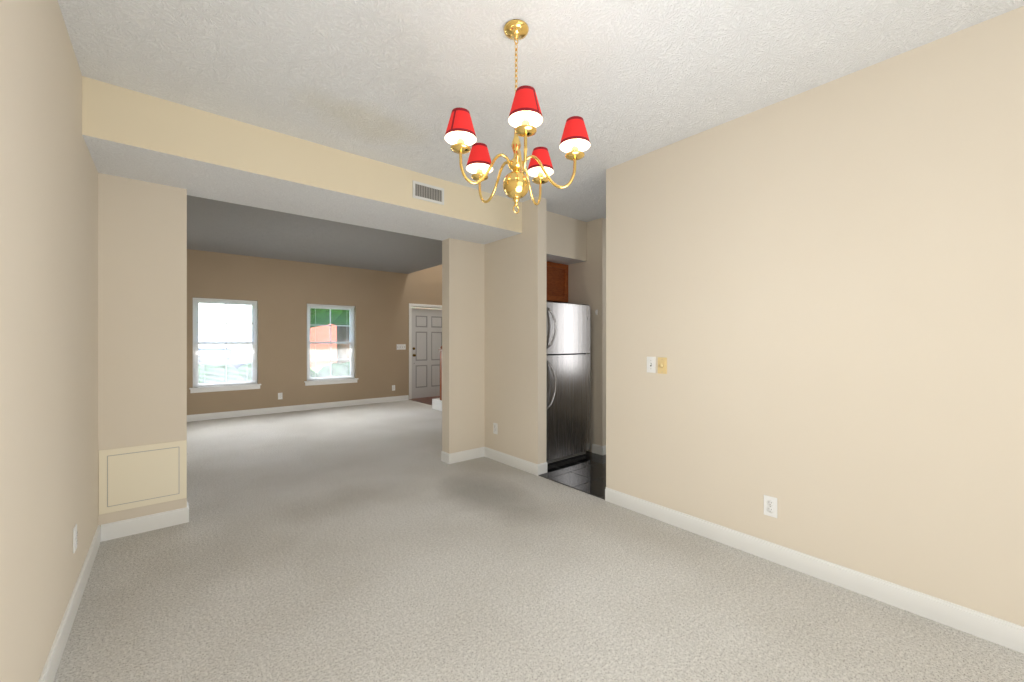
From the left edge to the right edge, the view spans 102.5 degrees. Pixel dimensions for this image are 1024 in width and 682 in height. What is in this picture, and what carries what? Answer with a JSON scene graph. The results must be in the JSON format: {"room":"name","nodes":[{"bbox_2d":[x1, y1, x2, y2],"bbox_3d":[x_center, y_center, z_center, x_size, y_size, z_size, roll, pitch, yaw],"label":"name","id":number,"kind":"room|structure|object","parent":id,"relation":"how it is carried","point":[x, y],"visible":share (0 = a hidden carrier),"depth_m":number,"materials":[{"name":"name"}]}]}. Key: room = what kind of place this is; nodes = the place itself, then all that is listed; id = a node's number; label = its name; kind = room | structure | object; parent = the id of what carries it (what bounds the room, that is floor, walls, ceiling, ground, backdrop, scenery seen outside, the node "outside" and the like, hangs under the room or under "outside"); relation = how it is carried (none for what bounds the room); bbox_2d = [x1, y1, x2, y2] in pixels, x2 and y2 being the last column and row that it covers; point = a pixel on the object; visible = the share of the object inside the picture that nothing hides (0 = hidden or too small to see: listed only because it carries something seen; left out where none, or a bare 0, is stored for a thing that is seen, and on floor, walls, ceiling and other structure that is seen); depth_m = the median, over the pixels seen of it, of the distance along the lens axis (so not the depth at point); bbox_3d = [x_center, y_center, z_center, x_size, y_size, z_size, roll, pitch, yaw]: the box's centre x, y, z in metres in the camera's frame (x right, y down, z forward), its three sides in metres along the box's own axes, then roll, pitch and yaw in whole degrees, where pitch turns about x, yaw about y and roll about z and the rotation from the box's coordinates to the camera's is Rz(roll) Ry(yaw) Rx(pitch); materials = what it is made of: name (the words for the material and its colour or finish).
{"room":"dining room","nodes":[
{"label":"dining room","id":0,"kind":"room"},
{"bbox_2d":[0,0,97,681],"bbox_3d":[-2.483,-0.165,2.330,0.120,2.930,10.400,0,0,-40],"label":"wall","id":1,"kind":"structure","parent":0,"point":[48,336],"depth_m":1.50,"materials":[{"name":"beige paint"}]},
{"bbox_2d":[38,524,105,681],"bbox_3d":[-0.925,1.246,0.570,0.013,0.107,5.460,0,0,-40],"label":"baseboard","id":2,"kind":"structure","parent":1,"relation":"attached to","point":[48,674],"depth_m":1.86,"materials":[{"name":"white wood"}]},
{"bbox_2d":[73,524,76,552],"bbox_3d":[-2.112,0.955,1.988,0.009,0.118,0.072,0,0,-40],"label":"outlet","id":3,"kind":"object","parent":1,"relation":"attached to","point":[74,538],"visible":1,"depth_m":1.98,"materials":[{"name":"white plastic"}]},
{"bbox_2d":[98,173,484,526],"bbox_3d":[-0.561,-0.050,4.530,5.650,2.700,0.150,0,0,-40],"label":"wall","id":4,"kind":"structure","parent":0,"point":[142,312],"depth_m":2.86,"materials":[{"name":"beige paint"}]},
{"bbox_2d":[98,440,186,514],"bbox_3d":[-2.505,0.917,2.801,0.447,0.415,0.008,0,0,-40],"label":"access panel","id":5,"kind":"object","parent":4,"relation":"attached to","point":[137,476],"visible":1,"depth_m":2.79,"materials":[{"name":"beige paint"}]},
{"bbox_2d":[106,503,188,540],"bbox_3d":[-2.497,1.246,2.825,0.433,0.107,0.043,0,0,-40],"label":"baseboard","id":6,"kind":"structure","parent":4,"relation":"attached to","point":[132,526],"depth_m":2.80,"materials":[{"name":"white wood"}]},
{"bbox_2d":[446,447,481,463],"bbox_3d":[-0.509,1.246,4.487,0.443,0.107,0.043,0,0,-40],"label":"baseboard","id":7,"kind":"structure","parent":4,"relation":"attached to","point":[451,458],"depth_m":4.45,"materials":[{"name":"white wood"}]},
{"bbox_2d":[187,249,441,414],"bbox_3d":[-3.554,-1.200,8.108,5.650,5.000,0.160,0,0,-40],"label":"wall","id":8,"kind":"structure","parent":0,"point":[283,293],"depth_m":7.67,"materials":[{"name":"beige paint"}]},
{"bbox_2d":[193,300,256,386],"bbox_3d":[-4.889,0.035,7.024,0.908,1.488,0.060,0,0,-40],"label":"window","id":9,"kind":"structure","parent":8,"relation":"in","point":[196,322],"depth_m":6.99,"materials":[{"name":"white plastic"}]},
{"bbox_2d":[193,298,256,386],"bbox_3d":[-4.845,0.022,6.971,0.886,1.456,0.044,0,0,-40],"label":"window blind","id":10,"kind":"object","parent":9,"relation":"attached to","point":[218,383],"visible":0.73,"depth_m":6.95,"materials":[{"name":"white plastic"}]},
{"bbox_2d":[189,384,260,392],"bbox_3d":[-4.833,0.799,6.957,1.000,0.086,0.115,0,0,-40],"label":"window sill","id":11,"kind":"structure","parent":8,"relation":"attached to","point":[222,388],"depth_m":6.91,"materials":[{"name":"white wood"}]},
{"bbox_2d":[187,395,408,421],"bbox_3d":[-3.963,1.246,7.654,4.380,0.107,0.013,0,0,-40],"label":"baseboard","id":12,"kind":"structure","parent":8,"relation":"attached to","point":[219,415],"depth_m":7.54,"materials":[{"name":"white wood"}]},
{"bbox_2d":[307,305,353,380],"bbox_3d":[-3.585,0.035,8.115,0.908,1.488,0.060,0,0,-40],"label":"window","id":13,"kind":"structure","parent":8,"relation":"in","point":[351,331],"depth_m":8.12,"materials":[{"name":"white plastic"}]},
{"bbox_2d":[307,304,354,380],"bbox_3d":[-3.541,0.022,8.062,0.886,1.456,0.044,0,0,-40],"label":"window blind","id":14,"kind":"object","parent":13,"relation":"attached to","point":[337,356],"visible":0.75,"depth_m":8.04,"materials":[{"name":"white plastic"}]},
{"bbox_2d":[304,378,358,385],"bbox_3d":[-3.529,0.799,8.048,1.000,0.086,0.115,0,0,-40],"label":"window sill","id":15,"kind":"structure","parent":8,"relation":"attached to","point":[329,381],"depth_m":8.01,"materials":[{"name":"white wood"}]},
{"bbox_2d":[397,344,405,349],"bbox_3d":[-2.411,0.130,8.948,0.210,0.118,0.018,0,0,-40],"label":"light switch","id":16,"kind":"object","parent":8,"relation":"attached to","point":[401,346],"visible":1,"depth_m":8.95,"materials":[{"name":"white plastic"}]},
{"bbox_2d":[409,303,441,398],"bbox_3d":[-1.911,0.231,9.457,1.060,2.121,0.196,0,0,-40],"label":"entry door","id":17,"kind":"structure","parent":8,"relation":"in","point":[425,334],"depth_m":9.37,"materials":[{"name":"white wood"}]},
{"bbox_2d":[187,195,441,273],"bbox_3d":[-2.633,-1.555,5.939,4.520,0.150,4.670,0,0,-40],"label":"ceiling","id":18,"kind":"structure","parent":0,"point":[223,227],"depth_m":6.05,"materials":[{"name":"white paint"}]},
{"bbox_2d":[410,396,439,404],"bbox_3d":[-1.363,1.296,8.950,1.210,0.008,1.680,0,0,-40],"label":"floor","id":19,"kind":"structure","parent":0,"point":[426,400],"depth_m":9.07,"materials":[{"name":"brown wood"}]},
{"bbox_2d":[54,400,1023,681],"bbox_3d":[-0.269,1.350,4.181,5.890,0.100,10.400,0,0,-40],"label":"floor","id":20,"kind":"structure","parent":0,"point":[374,542],"depth_m":2.14,"materials":[{"name":"beige carpet"}]},
{"bbox_2d":[432,346,441,410],"bbox_3d":[-1.219,0.690,7.897,0.510,1.220,0.360,0,0,-40],"label":"stair newel post","id":21,"kind":"object","parent":20,"relation":"on","point":[437,404],"visible":0.42,"depth_m":7.66,"materials":[{"name":"white wood"}]},
{"bbox_2d":[58,0,1023,221],"bbox_3d":[1.228,-1.475,2.389,5.890,0.150,5.730,0,0,-40],"label":"ceiling","id":22,"kind":"structure","parent":0,"point":[394,82],"depth_m":2.06,"materials":[{"name":"white paint"}]},
{"bbox_2d":[82,76,521,244],"bbox_3d":[-1.290,-1.245,3.406,3.090,0.310,0.640,0,0,-40],"label":"soffit","id":23,"kind":"structure","parent":22,"relation":"attached to","point":[130,134],"depth_m":2.81,"materials":[{"name":"beige paint"}]},
{"bbox_2d":[413,180,443,204],"bbox_3d":[-0.702,-1.251,3.471,0.295,0.142,0.012,0,0,-40],"label":"air vent","id":24,"kind":"object","parent":23,"relation":"attached to","point":[428,192],"visible":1,"depth_m":3.47,"materials":[{"name":"white metal"}]},
{"bbox_2d":[444,19,590,213],"bbox_3d":[0.002,-0.985,1.853,0.630,0.829,0.615,0,0,-40],"label":"chandelier","id":25,"kind":"object","parent":22,"relation":"hanging from","point":[525,119],"visible":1,"depth_m":1.79,"materials":[{"name":"gold metal"}]},
{"bbox_2d":[546,211,586,264],"bbox_3d":[0.331,-1.170,4.780,0.920,0.460,0.610,0,0,-40],"label":"bulkhead","id":26,"kind":"object","parent":22,"relation":"attached to","point":[566,240],"visible":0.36,"depth_m":4.63,"materials":[{"name":"beige paint"}]},
{"bbox_2d":[539,451,605,499],"bbox_3d":[2.423,1.297,3.369,2.560,0.006,5.460,0,0,-40],"label":"floor","id":27,"kind":"structure","parent":0,"point":[586,473],"depth_m":4.01,"materials":[{"name":"black tile"}]},
{"bbox_2d":[546,302,589,463],"bbox_3d":[0.387,0.441,4.682,0.770,1.706,0.783,0,0,-40],"label":"fridge","id":28,"kind":"object","parent":27,"relation":"on","point":[567,382],"visible":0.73,"depth_m":4.41,"materials":[{"name":"silver metal"}]},
{"bbox_2d":[565,218,605,451],"bbox_3d":[0.803,-0.050,5.026,0.120,2.700,0.840,0,0,-40],"label":"wall","id":29,"kind":"structure","parent":0,"point":[587,282],"depth_m":4.74,"materials":[{"name":"beige paint"}]},
{"bbox_2d":[546,261,567,302],"bbox_3d":[0.241,-0.707,4.887,0.914,0.463,0.327,0,0,-40],"label":"upper cabinet","id":30,"kind":"object","parent":29,"relation":"attached to","point":[556,282],"visible":0.27,"depth_m":4.93,"materials":[{"name":"brown wood"}]},
{"bbox_2d":[485,6,1023,626],"bbox_3d":[1.487,-0.050,2.586,0.120,2.700,5.460,0,0,-40],"label":"wall","id":31,"kind":"structure","parent":0,"point":[814,296],"depth_m":2.20,"materials":[{"name":"beige paint"}]},
{"bbox_2d":[493,423,497,433],"bbox_3d":[-0.182,0.955,4.482,0.009,0.118,0.072,0,0,-40],"label":"outlet","id":32,"kind":"object","parent":31,"relation":"attached to","point":[495,428],"visible":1,"depth_m":4.47,"materials":[{"name":"white plastic"}]},
{"bbox_2d":[482,447,541,475],"bbox_3d":[-0.032,1.246,4.300,0.013,0.107,0.883,0,0,-40],"label":"baseboard","id":33,"kind":"structure","parent":31,"relation":"attached to","point":[536,469],"depth_m":4.23,"materials":[{"name":"white wood"}]},
{"bbox_2d":[647,357,655,372],"bbox_3d":[1.024,0.175,3.033,0.018,0.118,0.072,0,0,-40],"label":"toggle","id":34,"kind":"object","parent":31,"relation":"attached to","point":[651,364],"visible":1,"depth_m":3.03,"materials":[{"name":"white plastic"}]},
{"bbox_2d":[658,357,666,373],"bbox_3d":[1.079,0.178,2.962,0.024,0.118,0.072,0,0,-40],"label":"light switch","id":35,"kind":"object","parent":31,"relation":"attached to","point":[662,365],"visible":1,"depth_m":2.96,"materials":[{"name":"yellow plastic"}]},
{"bbox_2d":[764,495,776,517],"bbox_3d":[1.530,0.980,2.433,0.009,0.118,0.072,0,0,-40],"label":"outlet","id":36,"kind":"object","parent":31,"relation":"attached to","point":[770,505],"visible":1,"depth_m":2.43,"materials":[{"name":"white plastic"}]},
{"bbox_2d":[605,487,1023,653],"bbox_3d":[1.976,1.246,1.900,0.013,0.107,3.780,0,0,-40],"label":"baseboard","id":37,"kind":"structure","parent":31,"relation":"attached to","point":[986,627],"depth_m":2.15,"materials":[{"name":"white wood"}]},
{"label":"outside","id":38,"kind":"structure","parent":0,"visible":0},
{"bbox_2d":[233,353,321,369],"bbox_3d":[-23.291,1.750,31.753,65.000,0.200,61.400,0,0,-40],"label":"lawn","id":39,"kind":"structure","parent":38,"point":[250,356],"depth_m":38.73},
{"bbox_2d":[199,303,232,348],"bbox_3d":[-25.903,-2.650,23.964,15.800,8.600,10.800,0,0,-40],"label":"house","id":40,"kind":"structure","parent":39,"relation":"on","point":[206,305],"depth_m":24.39,"materials":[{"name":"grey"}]},
{"bbox_2d":[199,361,349,382],"bbox_3d":[-4.939,1.012,8.275,6.373,1.271,1.175,0,0,-40],"label":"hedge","id":41,"kind":"object","parent":39,"relation":"on","point":[326,370],"depth_m":7.78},
{"bbox_2d":[311,308,349,363],"bbox_3d":[-5.322,-1.750,12.757,5.400,6.799,4.200,0,0,-40],"label":"tree","id":42,"kind":"object","parent":39,"relation":"on","point":[344,319],"depth_m":12.09,"materials":[{"name":"green plant"}]},
{"bbox_2d":[310,308,441,366],"bbox_3d":[-11.834,-2.550,32.860,12.800,8.400,10.400,0,0,-40],"label":"house","id":43,"kind":"structure","parent":39,"relation":"on","point":[319,337],"depth_m":26.34,"materials":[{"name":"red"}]},
{"bbox_3d":[-9.949,1.643,15.796,65.000,0.011,7.000,0,0,-40],"label":"street","id":44,"kind":"object","parent":39,"relation":"on","visible":0},
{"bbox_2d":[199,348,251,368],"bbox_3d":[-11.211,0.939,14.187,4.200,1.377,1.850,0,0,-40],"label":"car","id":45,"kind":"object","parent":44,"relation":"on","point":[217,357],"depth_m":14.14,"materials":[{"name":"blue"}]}
]}

